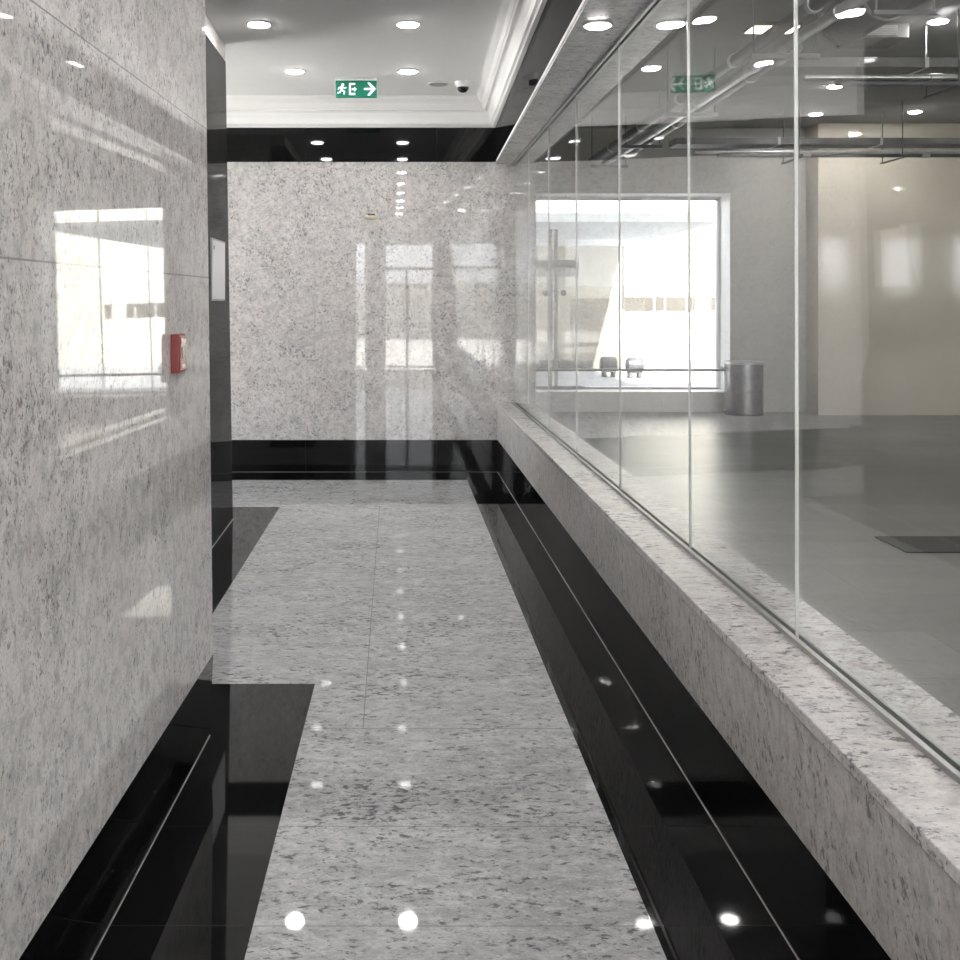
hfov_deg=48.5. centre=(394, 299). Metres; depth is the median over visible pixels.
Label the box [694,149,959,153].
pipe
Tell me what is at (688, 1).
trim
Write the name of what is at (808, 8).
pipe
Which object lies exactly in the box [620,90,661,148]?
hanger
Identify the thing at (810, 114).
recessed light
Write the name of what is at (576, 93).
trim
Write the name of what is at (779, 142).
pipe
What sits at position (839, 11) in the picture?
pipe
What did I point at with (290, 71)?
recessed light
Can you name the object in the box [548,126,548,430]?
trim
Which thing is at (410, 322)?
wall
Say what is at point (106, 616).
wall
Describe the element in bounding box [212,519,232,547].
trim
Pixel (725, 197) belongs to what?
trim
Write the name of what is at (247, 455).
baseboard
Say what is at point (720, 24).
ceiling
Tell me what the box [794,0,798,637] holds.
trim
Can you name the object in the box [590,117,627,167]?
hanger
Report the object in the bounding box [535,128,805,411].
wall
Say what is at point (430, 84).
grille
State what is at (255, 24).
recessed light
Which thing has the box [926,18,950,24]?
recessed light
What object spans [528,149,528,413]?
trim
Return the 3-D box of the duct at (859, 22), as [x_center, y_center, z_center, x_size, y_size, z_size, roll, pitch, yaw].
[3.030,-1.870,4.830,0.300,0.300,4.660,0,0,0]
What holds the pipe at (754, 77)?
hanging from the hanger at (659, 146)
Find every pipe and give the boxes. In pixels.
[588,0,832,164]
[600,0,868,164]
[609,43,802,164]
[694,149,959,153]
[717,154,959,157]
[803,73,957,80]
[834,80,959,87]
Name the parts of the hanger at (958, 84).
rod, rod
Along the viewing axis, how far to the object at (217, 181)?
6.82 m
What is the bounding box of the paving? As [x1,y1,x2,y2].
[536,360,714,386]
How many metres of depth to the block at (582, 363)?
22.75 m
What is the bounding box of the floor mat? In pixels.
[875,536,959,552]
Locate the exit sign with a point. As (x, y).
(346, 87)
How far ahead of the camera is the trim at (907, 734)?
2.73 m
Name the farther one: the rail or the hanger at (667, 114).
the rail
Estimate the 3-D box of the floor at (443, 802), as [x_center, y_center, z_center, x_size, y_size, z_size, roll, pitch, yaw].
[7.500,1.559,5.110,22.000,0.121,19.221,0,0,0]
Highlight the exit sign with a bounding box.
[336,77,376,97]
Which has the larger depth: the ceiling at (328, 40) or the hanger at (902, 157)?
the hanger at (902, 157)
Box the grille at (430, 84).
[429,83,447,86]
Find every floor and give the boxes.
[92,412,959,959]
[212,507,278,613]
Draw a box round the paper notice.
[210,238,224,300]
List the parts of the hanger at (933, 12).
rod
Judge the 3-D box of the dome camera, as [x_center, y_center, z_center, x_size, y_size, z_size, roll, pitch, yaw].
[0.545,-1.706,8.500,0.136,0.088,0.136,0,0,0]
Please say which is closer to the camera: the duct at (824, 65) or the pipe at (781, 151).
the duct at (824, 65)
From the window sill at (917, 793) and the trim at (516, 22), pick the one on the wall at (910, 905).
the window sill at (917, 793)
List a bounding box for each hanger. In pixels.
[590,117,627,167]
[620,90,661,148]
[665,46,717,116]
[750,0,819,59]
[781,102,801,163]
[871,0,938,15]
[880,102,904,163]
[923,9,959,98]
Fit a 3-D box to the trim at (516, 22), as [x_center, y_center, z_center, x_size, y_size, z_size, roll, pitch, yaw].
[0.597,-1.630,2.370,0.170,0.260,13.750,0,0,2]
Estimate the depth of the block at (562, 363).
22.75 m
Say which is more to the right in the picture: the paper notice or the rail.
the rail
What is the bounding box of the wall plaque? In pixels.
[365,212,377,218]
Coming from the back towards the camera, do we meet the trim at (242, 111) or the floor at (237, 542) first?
the trim at (242, 111)
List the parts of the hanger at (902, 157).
rod, rod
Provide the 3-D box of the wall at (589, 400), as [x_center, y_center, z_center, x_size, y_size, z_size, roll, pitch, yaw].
[3.185,1.365,14.462,2.610,0.270,0.516,0,0,0]
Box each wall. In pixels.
[0,0,212,959]
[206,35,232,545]
[227,162,534,439]
[497,407,959,959]
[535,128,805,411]
[535,389,723,411]
[536,213,714,367]
[806,123,959,414]
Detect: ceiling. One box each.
[205,0,500,94]
[577,0,959,127]
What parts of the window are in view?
rail, rail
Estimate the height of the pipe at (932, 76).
0.062 m
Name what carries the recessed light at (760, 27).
in the ceiling at (720, 24)
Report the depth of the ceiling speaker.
8.57 m
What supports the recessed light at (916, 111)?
in the ceiling at (720, 24)
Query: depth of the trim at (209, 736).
2.85 m
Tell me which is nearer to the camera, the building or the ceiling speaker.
the ceiling speaker
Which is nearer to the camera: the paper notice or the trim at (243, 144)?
the paper notice
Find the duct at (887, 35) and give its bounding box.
[837,23,908,48]
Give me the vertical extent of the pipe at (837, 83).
0.078 m
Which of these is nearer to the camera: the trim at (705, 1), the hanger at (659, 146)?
the trim at (705, 1)
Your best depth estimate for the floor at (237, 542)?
6.50 m
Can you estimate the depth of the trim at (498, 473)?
3.28 m
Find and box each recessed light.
[246,21,271,27]
[285,69,304,73]
[396,21,420,27]
[398,69,417,73]
[582,21,612,29]
[743,22,802,33]
[808,113,823,115]
[826,85,840,87]
[907,110,922,113]
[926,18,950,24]
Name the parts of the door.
pull knob, post, post, closer rail, pull knob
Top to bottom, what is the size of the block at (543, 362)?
0.230 m
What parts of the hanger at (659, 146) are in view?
rod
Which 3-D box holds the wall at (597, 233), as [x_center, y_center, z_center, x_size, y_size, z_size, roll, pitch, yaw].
[0.004,-0.180,20.850,10.009,3.400,9.700,0,0,0]
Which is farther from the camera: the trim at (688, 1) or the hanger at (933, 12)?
the hanger at (933, 12)
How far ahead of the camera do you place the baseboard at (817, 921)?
3.01 m
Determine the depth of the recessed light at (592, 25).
4.53 m
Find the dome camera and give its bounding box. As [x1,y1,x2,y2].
[454,80,470,92]
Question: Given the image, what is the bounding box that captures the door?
[536,229,583,389]
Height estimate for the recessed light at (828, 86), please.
0.014 m
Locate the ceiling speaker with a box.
[427,82,449,86]
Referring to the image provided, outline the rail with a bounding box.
[536,368,723,370]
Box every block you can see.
[540,359,552,367]
[558,359,571,367]
[578,359,592,367]
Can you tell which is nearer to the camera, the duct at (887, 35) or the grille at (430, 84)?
the grille at (430, 84)
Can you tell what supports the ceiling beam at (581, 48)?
attached to the wall at (410, 322)
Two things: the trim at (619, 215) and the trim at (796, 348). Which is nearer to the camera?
the trim at (796, 348)
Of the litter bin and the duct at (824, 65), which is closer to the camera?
the duct at (824, 65)
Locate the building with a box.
[536,201,714,359]
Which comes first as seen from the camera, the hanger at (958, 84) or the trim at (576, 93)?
the trim at (576, 93)
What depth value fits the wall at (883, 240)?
13.80 m
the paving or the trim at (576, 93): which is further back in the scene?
the paving
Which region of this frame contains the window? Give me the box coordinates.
[536,197,720,388]
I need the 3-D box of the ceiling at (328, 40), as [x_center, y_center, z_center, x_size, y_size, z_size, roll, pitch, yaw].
[-1.140,-1.810,2.370,4.720,0.120,13.740,0,0,0]
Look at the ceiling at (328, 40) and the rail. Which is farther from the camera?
the rail
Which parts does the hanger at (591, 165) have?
rod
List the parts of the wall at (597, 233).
panel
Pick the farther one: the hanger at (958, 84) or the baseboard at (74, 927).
the hanger at (958, 84)
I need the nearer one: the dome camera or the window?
the dome camera
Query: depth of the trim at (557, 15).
5.99 m
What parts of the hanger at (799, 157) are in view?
rod, rod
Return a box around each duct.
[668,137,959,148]
[764,57,957,75]
[823,0,927,44]
[837,23,908,48]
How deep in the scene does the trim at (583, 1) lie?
5.49 m
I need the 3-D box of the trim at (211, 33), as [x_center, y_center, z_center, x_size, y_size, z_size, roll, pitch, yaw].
[-1.242,-1.690,5.455,0.156,0.120,3.610,0,0,0]
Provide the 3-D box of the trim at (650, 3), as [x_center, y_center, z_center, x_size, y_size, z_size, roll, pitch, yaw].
[1.011,-1.176,2.370,0.014,0.018,13.740,0,0,0]
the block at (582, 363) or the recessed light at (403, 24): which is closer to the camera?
the recessed light at (403, 24)
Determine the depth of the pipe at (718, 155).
12.46 m
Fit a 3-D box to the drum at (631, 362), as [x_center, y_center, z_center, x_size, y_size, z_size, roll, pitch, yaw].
[4.680,1.319,20.700,0.340,0.403,0.316,0,0,0]
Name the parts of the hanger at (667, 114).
rod, rod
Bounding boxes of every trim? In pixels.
[91,736,209,959]
[205,15,224,59]
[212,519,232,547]
[226,95,493,127]
[227,128,496,161]
[476,0,546,127]
[495,0,582,156]
[496,0,585,161]
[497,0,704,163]
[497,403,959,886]
[498,473,798,959]
[512,0,656,165]
[512,402,959,784]
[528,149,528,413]
[535,0,707,165]
[535,193,729,391]
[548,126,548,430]
[575,93,577,454]
[618,44,620,490]
[687,0,691,548]
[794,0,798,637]
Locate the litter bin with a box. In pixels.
[720,360,766,415]
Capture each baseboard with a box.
[19,655,212,959]
[232,440,497,471]
[498,441,890,959]
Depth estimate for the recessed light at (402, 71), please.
8.06 m
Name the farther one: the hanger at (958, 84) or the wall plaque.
the wall plaque
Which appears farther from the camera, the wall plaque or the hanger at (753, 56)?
the wall plaque
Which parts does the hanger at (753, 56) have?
rod, rod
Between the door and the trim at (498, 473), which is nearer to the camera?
the trim at (498, 473)

